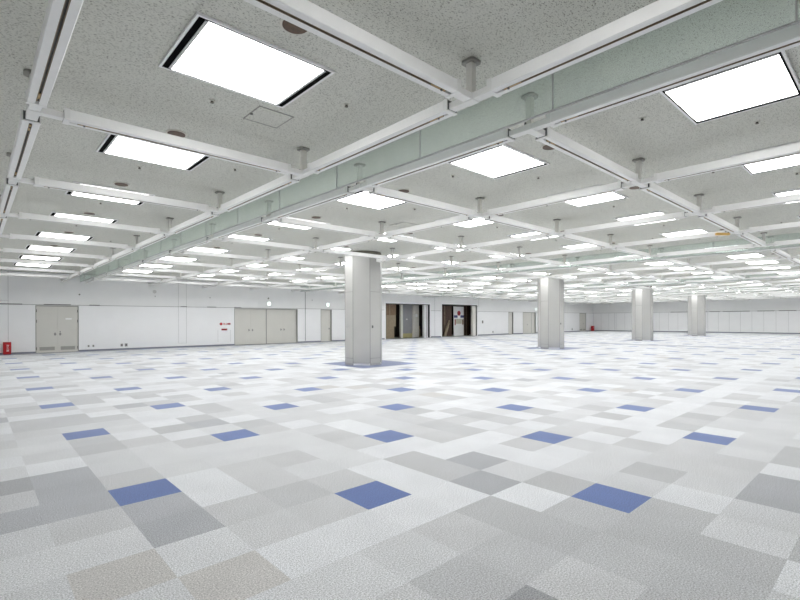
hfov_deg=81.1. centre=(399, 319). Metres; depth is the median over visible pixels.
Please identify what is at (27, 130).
ceiling beam
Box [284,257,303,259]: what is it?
diffuser
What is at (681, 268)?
recessed light
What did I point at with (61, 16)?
ceiling beam
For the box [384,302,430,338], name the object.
trim
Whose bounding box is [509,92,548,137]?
hanger
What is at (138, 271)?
diffuser
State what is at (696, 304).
pillar
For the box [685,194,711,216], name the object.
hanger
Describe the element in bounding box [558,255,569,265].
hanger
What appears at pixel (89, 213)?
ceiling vent
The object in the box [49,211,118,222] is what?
recessed light
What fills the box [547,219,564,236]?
hanger
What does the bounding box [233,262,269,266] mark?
recessed light
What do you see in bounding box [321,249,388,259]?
ceiling beam
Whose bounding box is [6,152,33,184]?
hanger
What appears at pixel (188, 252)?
ceiling beam
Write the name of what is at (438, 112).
ceiling beam
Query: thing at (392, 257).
hanger
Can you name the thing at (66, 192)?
recessed light
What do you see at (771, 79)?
recessed light
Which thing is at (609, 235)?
hanger
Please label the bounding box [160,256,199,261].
recessed light
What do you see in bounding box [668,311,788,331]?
trim
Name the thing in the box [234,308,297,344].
door
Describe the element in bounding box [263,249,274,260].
hanger
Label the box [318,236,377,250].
ceiling beam
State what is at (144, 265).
recessed light
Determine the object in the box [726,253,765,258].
recessed light
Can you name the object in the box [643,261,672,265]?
recessed light
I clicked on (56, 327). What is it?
door
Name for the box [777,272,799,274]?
recessed light
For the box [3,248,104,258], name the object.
ceiling beam
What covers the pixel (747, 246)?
ceiling beam
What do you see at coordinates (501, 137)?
ceiling beam
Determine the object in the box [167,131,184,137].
grille
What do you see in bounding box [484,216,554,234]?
ceiling beam
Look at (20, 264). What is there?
recessed light
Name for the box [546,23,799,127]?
ceiling beam
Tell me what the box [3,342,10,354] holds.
box
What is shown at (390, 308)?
carton
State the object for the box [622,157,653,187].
hanger
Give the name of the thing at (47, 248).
diffuser
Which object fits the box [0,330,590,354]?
baseboard
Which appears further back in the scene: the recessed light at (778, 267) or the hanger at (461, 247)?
the recessed light at (778, 267)
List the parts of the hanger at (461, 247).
post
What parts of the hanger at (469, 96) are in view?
post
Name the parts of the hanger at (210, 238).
post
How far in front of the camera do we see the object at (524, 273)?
21.48 m
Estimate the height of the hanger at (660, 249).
0.386 m
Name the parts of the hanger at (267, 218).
post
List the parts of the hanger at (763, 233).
post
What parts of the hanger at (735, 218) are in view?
post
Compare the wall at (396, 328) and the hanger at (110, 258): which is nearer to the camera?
the hanger at (110, 258)
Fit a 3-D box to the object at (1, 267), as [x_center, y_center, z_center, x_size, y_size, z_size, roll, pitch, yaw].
[-14.633,-2.015,18.841,2.532,0.125,0.156,0,0,-43]
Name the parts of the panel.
kick plate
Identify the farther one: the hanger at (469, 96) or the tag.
the tag
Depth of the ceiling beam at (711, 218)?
9.97 m
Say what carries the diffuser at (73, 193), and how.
attached to the recessed light at (66, 192)
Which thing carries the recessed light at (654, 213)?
in the ceiling
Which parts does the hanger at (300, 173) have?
post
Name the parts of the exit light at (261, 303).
backing plate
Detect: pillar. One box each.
[345,250,381,365]
[538,274,563,348]
[632,286,652,340]
[688,294,705,335]
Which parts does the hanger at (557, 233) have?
post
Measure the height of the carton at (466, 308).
0.980 m
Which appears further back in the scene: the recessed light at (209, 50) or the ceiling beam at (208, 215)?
the ceiling beam at (208, 215)
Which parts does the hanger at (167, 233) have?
post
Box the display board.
[453,306,463,335]
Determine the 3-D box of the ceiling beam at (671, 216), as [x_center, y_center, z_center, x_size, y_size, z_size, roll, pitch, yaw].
[4.812,-2.087,10.215,0.156,0.125,2.532,0,0,-43]
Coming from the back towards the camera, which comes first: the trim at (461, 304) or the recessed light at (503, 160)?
the trim at (461, 304)
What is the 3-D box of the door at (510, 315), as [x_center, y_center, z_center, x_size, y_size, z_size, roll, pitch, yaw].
[11.921,0.343,50.612,0.925,2.380,0.204,0,0,-43]
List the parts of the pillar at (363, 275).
skirting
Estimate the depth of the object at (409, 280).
25.91 m
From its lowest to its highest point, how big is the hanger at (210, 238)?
0.386 m
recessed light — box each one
[13,263,52,266]
[18,255,62,260]
[24,245,76,252]
[34,231,93,240]
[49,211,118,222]
[65,181,154,204]
[96,134,210,170]
[121,269,154,272]
[139,264,173,267]
[158,11,334,107]
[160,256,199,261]
[187,247,231,252]
[187,274,216,276]
[206,268,240,271]
[226,234,272,240]
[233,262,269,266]
[265,216,329,229]
[265,255,306,259]
[294,268,325,271]
[310,245,353,250]
[334,191,406,209]
[359,232,415,241]
[385,267,409,270]
[431,244,465,251]
[435,215,493,227]
[441,280,460,281]
[448,144,549,178]
[479,276,503,278]
[486,253,524,257]
[507,231,558,240]
[547,184,628,206]
[560,243,593,248]
[613,211,678,225]
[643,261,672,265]
[659,50,799,124]
[659,228,708,236]
[667,267,693,269]
[702,244,738,248]
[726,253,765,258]
[731,141,799,174]
[745,260,779,264]
[763,267,791,269]
[772,188,799,204]
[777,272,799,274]
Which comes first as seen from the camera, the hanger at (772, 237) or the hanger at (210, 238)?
the hanger at (210, 238)
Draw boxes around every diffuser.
[29,246,71,251]
[39,232,88,239]
[55,213,112,222]
[72,184,145,203]
[123,270,152,272]
[249,264,266,266]
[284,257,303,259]
[333,248,350,250]
[378,233,411,241]
[454,218,492,226]
[566,192,623,205]
[566,244,593,248]
[644,262,672,264]
[745,154,799,172]
[776,190,799,202]
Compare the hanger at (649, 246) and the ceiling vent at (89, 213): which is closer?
the ceiling vent at (89, 213)
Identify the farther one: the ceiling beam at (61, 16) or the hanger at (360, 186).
the hanger at (360, 186)
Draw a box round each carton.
[386,304,395,314]
[386,315,395,326]
[386,326,393,338]
[442,306,451,315]
[442,316,451,325]
[442,326,451,335]
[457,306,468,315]
[464,316,468,325]
[464,326,468,334]
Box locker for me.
[412,305,418,337]
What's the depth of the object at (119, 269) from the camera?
19.23 m
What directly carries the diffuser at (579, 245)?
attached to the recessed light at (581, 245)
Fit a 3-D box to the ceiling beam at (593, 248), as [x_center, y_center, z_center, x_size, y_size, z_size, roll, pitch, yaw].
[4.995,-2.088,14.453,0.156,0.125,2.532,0,0,-43]
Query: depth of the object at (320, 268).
19.01 m
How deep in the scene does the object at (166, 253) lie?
14.86 m
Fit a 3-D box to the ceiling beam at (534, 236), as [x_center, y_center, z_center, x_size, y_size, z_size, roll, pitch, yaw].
[2.784,-2.080,12.425,0.156,0.125,2.532,0,0,-43]
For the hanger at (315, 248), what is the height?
0.386 m
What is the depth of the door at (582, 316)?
61.82 m
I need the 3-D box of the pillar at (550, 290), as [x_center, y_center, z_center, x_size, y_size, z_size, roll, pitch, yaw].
[8.272,-0.451,25.651,1.328,3.994,1.332,0,0,-43]
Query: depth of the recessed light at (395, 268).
21.76 m
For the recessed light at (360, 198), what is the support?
in the ceiling
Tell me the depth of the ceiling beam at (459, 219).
10.24 m
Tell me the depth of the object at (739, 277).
23.08 m
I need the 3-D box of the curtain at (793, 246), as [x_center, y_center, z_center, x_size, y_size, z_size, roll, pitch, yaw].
[3.248,-2.235,21.868,0.024,0.387,30.440,0,0,-43]
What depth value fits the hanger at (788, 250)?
15.83 m
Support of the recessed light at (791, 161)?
in the ceiling
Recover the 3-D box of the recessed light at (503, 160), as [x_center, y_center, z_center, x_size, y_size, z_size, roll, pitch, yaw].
[1.494,-2.411,7.173,1.296,0.022,1.030,0,0,-43]
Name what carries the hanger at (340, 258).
hanging from the ceiling
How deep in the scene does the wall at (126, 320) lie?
27.31 m
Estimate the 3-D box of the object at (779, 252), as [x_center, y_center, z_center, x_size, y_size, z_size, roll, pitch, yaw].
[12.090,-2.114,14.854,2.532,0.125,0.156,0,0,-43]
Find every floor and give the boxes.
[0,331,799,599]
[389,334,470,338]
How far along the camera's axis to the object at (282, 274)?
21.28 m
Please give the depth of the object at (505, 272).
21.46 m
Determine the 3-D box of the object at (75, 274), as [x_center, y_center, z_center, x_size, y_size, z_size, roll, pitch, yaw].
[-14.541,-2.016,20.960,0.156,0.125,2.532,0,0,-43]
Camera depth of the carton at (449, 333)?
45.27 m
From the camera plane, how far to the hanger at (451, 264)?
17.75 m
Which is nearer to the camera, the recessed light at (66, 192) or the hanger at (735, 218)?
the recessed light at (66, 192)
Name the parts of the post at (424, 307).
guide rail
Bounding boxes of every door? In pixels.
[35,305,78,352]
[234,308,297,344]
[321,309,331,341]
[508,312,512,333]
[523,312,535,332]
[580,313,585,330]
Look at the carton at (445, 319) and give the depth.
45.09 m
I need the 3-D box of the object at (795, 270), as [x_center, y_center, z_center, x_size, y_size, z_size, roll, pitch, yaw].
[16.604,-2.131,21.029,0.156,0.125,2.532,0,0,-43]
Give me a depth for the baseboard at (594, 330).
52.93 m
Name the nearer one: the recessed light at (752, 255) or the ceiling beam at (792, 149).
the ceiling beam at (792, 149)
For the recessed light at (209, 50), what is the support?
in the ceiling
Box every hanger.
[0,195,18,217]
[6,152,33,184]
[23,69,63,120]
[105,248,115,259]
[128,235,139,249]
[143,250,153,262]
[160,217,173,235]
[170,239,182,252]
[207,223,222,240]
[209,191,224,214]
[227,258,237,268]
[262,200,280,221]
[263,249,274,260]
[289,146,312,179]
[296,264,304,273]
[310,237,322,251]
[336,257,344,267]
[348,163,372,192]
[375,221,390,238]
[387,248,397,259]
[394,263,402,272]
[446,256,455,266]
[449,56,491,111]
[454,236,467,249]
[469,197,488,218]
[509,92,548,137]
[513,246,524,258]
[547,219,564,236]
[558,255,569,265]
[571,257,581,267]
[602,234,617,248]
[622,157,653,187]
[642,245,656,257]
[654,248,667,259]
[682,258,694,266]
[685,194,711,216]
[725,216,748,234]
[753,232,773,246]
[761,236,780,250]
[780,249,797,258]
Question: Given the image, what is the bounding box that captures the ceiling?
[0,0,799,299]
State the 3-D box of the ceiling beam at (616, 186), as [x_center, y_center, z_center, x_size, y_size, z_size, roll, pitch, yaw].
[2.601,-2.079,8.187,0.156,0.125,2.532,0,0,-43]
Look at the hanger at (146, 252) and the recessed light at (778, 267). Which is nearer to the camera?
the hanger at (146, 252)
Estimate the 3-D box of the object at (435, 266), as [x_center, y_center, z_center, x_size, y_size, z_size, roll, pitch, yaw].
[0.940,-2.073,18.875,0.156,0.125,2.532,0,0,-43]
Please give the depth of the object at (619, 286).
30.22 m
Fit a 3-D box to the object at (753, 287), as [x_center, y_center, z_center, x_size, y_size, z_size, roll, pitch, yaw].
[24.157,-2.164,32.027,0.150,0.109,2.430,0,0,-43]
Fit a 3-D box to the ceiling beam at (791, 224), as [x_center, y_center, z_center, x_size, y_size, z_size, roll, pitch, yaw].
[9.050,-2.103,10.031,0.156,0.125,2.532,0,0,-43]
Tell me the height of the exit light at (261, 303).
0.320 m
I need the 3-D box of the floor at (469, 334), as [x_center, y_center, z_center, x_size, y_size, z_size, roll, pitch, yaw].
[2.787,1.597,44.506,16.200,0.060,3.450,0,0,-43]
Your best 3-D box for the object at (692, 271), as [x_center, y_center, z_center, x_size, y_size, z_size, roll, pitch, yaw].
[12.365,-2.115,21.212,0.156,0.125,2.532,0,0,-43]
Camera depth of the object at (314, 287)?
29.75 m
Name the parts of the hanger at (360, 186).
post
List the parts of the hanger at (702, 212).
post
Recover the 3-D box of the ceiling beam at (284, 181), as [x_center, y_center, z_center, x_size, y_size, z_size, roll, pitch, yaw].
[-2.375,-2.061,7.694,0.156,0.125,2.532,0,0,-43]
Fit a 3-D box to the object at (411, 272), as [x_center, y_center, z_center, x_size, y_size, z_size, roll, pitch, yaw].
[1.031,-2.074,20.994,2.532,0.125,0.156,0,0,-43]
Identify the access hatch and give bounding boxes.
[243,106,293,127]
[390,222,417,227]
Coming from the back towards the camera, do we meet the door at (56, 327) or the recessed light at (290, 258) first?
the door at (56, 327)
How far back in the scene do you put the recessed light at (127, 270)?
22.65 m
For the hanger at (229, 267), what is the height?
0.386 m
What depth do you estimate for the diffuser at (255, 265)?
20.37 m
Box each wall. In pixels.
[0,270,592,351]
[394,304,470,336]
[593,295,799,332]
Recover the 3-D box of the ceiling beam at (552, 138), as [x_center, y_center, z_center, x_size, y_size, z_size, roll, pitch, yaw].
[2.509,-2.079,6.067,2.532,0.125,0.156,0,0,-43]
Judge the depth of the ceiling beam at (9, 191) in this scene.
7.59 m
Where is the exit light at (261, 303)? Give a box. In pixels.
[259,301,275,305]
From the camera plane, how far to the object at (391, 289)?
32.32 m
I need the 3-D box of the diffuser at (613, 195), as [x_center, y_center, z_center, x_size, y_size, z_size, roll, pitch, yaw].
[3.705,-2.411,9.201,1.088,0.004,0.942,0,0,-43]
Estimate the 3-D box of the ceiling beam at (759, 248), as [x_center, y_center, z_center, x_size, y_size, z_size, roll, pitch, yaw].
[9.971,-2.107,14.946,0.156,0.125,2.532,0,0,-43]
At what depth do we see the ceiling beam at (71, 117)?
5.33 m
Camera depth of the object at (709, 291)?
36.15 m
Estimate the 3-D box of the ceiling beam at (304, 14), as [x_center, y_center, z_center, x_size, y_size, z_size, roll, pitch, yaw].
[-0.439,-2.068,3.364,2.532,0.125,0.156,0,0,-43]
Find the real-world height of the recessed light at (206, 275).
0.022 m
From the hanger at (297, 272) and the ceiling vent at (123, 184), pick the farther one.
the hanger at (297, 272)
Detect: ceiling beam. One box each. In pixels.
[0,177,18,214]
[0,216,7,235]
[0,258,87,266]
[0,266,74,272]
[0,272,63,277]
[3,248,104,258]
[7,109,40,178]
[9,233,127,248]
[18,212,159,233]
[26,0,83,108]
[33,176,208,211]
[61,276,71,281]
[62,107,290,174]
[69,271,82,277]
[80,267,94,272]
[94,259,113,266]
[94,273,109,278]
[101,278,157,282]
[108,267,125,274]
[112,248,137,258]
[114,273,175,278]
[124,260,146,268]
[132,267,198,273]
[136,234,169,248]
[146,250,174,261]
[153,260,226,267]
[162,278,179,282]
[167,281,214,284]
[170,211,218,233]
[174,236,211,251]
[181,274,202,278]
[182,250,262,260]
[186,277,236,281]
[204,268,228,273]
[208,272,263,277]
[213,217,266,238]
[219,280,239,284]
[221,174,299,211]
[221,237,309,250]
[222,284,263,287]
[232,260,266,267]
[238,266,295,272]
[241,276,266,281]
[243,0,460,98]
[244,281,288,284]
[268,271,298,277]
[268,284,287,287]
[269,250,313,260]
[271,186,354,218]
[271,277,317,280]
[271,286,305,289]
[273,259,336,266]
[278,217,376,236]
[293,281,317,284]
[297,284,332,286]
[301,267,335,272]
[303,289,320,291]
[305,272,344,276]
[307,98,456,173]
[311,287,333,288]
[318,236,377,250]
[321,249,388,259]
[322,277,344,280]
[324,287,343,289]
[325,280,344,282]
[365,128,514,187]
[369,186,475,216]
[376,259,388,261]
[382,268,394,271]
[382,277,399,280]
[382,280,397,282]
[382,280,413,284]
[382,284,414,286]
[386,215,472,236]
[387,235,457,248]
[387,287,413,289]
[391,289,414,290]
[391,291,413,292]
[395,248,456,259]
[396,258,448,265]
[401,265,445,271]
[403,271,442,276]
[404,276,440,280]
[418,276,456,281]
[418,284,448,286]
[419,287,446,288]
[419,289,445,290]
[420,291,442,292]
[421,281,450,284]
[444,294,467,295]
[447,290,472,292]
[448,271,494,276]
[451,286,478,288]
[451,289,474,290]
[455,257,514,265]
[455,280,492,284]
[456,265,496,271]
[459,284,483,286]
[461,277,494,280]
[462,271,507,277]
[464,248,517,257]
[466,233,549,248]
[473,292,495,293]
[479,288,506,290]
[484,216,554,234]
[487,0,722,97]
[487,181,624,216]
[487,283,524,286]
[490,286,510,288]
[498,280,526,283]
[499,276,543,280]
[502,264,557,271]
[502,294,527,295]
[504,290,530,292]
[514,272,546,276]
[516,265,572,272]
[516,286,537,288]
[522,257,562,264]
[525,246,603,257]
[535,127,637,183]
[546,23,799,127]
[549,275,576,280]
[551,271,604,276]
[559,234,609,247]
[564,211,686,234]
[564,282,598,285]
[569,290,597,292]
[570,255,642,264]
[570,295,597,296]
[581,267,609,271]
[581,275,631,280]
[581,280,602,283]
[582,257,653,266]
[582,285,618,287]
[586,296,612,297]
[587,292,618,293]
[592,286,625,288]
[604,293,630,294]
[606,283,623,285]
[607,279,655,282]
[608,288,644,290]
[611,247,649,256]
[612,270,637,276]
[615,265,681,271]
[618,230,726,247]
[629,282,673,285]
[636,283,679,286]
[639,183,699,213]
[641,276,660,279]
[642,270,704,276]
[653,142,799,182]
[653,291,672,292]
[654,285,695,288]
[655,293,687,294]
[657,244,753,256]
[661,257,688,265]
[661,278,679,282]
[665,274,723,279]
[668,247,761,259]
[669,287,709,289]
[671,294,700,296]
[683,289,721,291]
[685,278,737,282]
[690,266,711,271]
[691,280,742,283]
[695,256,779,265]
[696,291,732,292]
[698,213,738,232]
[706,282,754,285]
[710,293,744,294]
[712,193,799,213]
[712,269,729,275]
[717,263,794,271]
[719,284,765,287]
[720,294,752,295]
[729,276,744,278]
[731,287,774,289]
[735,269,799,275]
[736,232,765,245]
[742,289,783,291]
[749,221,799,232]
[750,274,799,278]
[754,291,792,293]
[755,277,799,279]
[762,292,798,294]
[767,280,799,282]
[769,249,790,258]
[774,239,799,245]
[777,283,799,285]
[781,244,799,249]
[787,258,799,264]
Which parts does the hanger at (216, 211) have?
post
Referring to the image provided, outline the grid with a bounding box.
[515,294,799,303]
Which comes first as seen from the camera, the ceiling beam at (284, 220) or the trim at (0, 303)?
the ceiling beam at (284, 220)
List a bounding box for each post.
[399,305,402,337]
[422,305,427,337]
[471,306,475,335]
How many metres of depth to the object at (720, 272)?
21.04 m
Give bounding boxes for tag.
[715,232,729,234]
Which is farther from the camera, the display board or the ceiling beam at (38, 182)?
the display board
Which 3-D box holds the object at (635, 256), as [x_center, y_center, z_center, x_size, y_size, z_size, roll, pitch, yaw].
[7.206,-2.096,16.481,0.156,0.125,2.532,0,0,-43]
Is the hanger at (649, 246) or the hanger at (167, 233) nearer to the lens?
the hanger at (167, 233)
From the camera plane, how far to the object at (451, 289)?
32.32 m
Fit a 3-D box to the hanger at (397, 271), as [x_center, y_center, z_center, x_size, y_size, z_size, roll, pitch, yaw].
[-0.075,-2.224,19.981,0.424,0.386,0.424,0,0,2]
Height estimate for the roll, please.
1.555 m
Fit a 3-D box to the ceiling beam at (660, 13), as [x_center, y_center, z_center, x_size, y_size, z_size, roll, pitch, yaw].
[1.681,-2.076,3.272,0.156,0.125,2.532,0,0,-43]
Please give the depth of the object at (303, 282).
25.57 m
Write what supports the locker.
on the floor
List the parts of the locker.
cabinet door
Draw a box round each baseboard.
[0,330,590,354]
[594,330,799,333]
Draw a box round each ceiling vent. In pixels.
[83,212,95,214]
[113,182,128,186]
[166,129,186,137]
[280,19,308,34]
[397,189,409,192]
[541,144,553,149]
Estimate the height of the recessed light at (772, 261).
0.022 m
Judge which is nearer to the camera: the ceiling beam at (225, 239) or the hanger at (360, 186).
the hanger at (360, 186)
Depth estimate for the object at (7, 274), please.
21.08 m
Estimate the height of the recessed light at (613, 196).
0.022 m
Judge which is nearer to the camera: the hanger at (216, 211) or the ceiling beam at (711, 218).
the hanger at (216, 211)
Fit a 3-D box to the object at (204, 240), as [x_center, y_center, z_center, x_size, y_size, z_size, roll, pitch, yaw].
[-5.693,-2.049,12.792,0.156,0.125,2.532,0,0,-43]
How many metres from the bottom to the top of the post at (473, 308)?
2.950 m
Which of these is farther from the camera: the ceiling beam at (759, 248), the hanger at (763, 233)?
the ceiling beam at (759, 248)
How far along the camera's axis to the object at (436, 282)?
25.93 m
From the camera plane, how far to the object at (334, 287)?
30.34 m
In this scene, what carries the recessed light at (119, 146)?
in the ceiling
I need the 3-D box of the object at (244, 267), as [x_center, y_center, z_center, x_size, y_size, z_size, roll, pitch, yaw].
[-5.418,-2.050,19.150,2.532,0.125,0.156,0,0,-43]
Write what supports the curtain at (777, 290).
hanging from the ceiling
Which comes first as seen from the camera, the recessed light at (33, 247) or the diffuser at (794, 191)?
the diffuser at (794, 191)
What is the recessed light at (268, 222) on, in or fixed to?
in the ceiling
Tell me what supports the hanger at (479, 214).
hanging from the ceiling
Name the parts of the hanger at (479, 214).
post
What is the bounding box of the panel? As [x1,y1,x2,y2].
[403,305,411,337]
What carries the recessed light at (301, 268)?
in the ceiling
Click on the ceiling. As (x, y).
(109, 69)
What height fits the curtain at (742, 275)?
0.387 m
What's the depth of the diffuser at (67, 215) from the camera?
10.81 m
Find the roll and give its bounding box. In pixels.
[443,320,449,335]
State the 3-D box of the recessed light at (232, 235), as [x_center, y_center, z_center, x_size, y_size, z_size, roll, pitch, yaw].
[-4.589,-2.389,13.806,1.296,0.022,1.030,0,0,-43]
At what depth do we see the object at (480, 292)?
36.31 m
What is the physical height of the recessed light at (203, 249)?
0.022 m
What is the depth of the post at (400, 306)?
40.92 m
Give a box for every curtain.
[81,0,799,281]
[300,246,798,291]
[438,275,798,296]
[518,290,781,300]
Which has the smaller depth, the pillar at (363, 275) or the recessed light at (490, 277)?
the pillar at (363, 275)
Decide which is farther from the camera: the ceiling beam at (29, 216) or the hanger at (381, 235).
the hanger at (381, 235)
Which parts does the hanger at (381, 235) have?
post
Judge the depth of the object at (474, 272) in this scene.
20.89 m
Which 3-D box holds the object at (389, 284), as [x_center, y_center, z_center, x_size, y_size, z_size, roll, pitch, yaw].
[-0.076,-2.069,28.120,2.532,0.125,0.156,0,0,-43]
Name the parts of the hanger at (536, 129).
post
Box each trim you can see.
[0,303,491,311]
[178,280,305,342]
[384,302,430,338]
[441,303,477,336]
[653,310,799,312]
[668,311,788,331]
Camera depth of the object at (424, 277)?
23.10 m
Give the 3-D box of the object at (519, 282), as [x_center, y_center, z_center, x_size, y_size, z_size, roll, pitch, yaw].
[6.190,-2.093,25.726,2.532,0.125,0.156,0,0,-43]
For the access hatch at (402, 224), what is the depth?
11.85 m
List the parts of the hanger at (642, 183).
post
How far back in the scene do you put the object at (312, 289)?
32.40 m
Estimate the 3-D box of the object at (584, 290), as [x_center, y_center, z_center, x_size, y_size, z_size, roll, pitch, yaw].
[13.652,-2.125,34.604,0.150,0.109,2.430,0,0,-43]
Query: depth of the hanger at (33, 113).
4.60 m

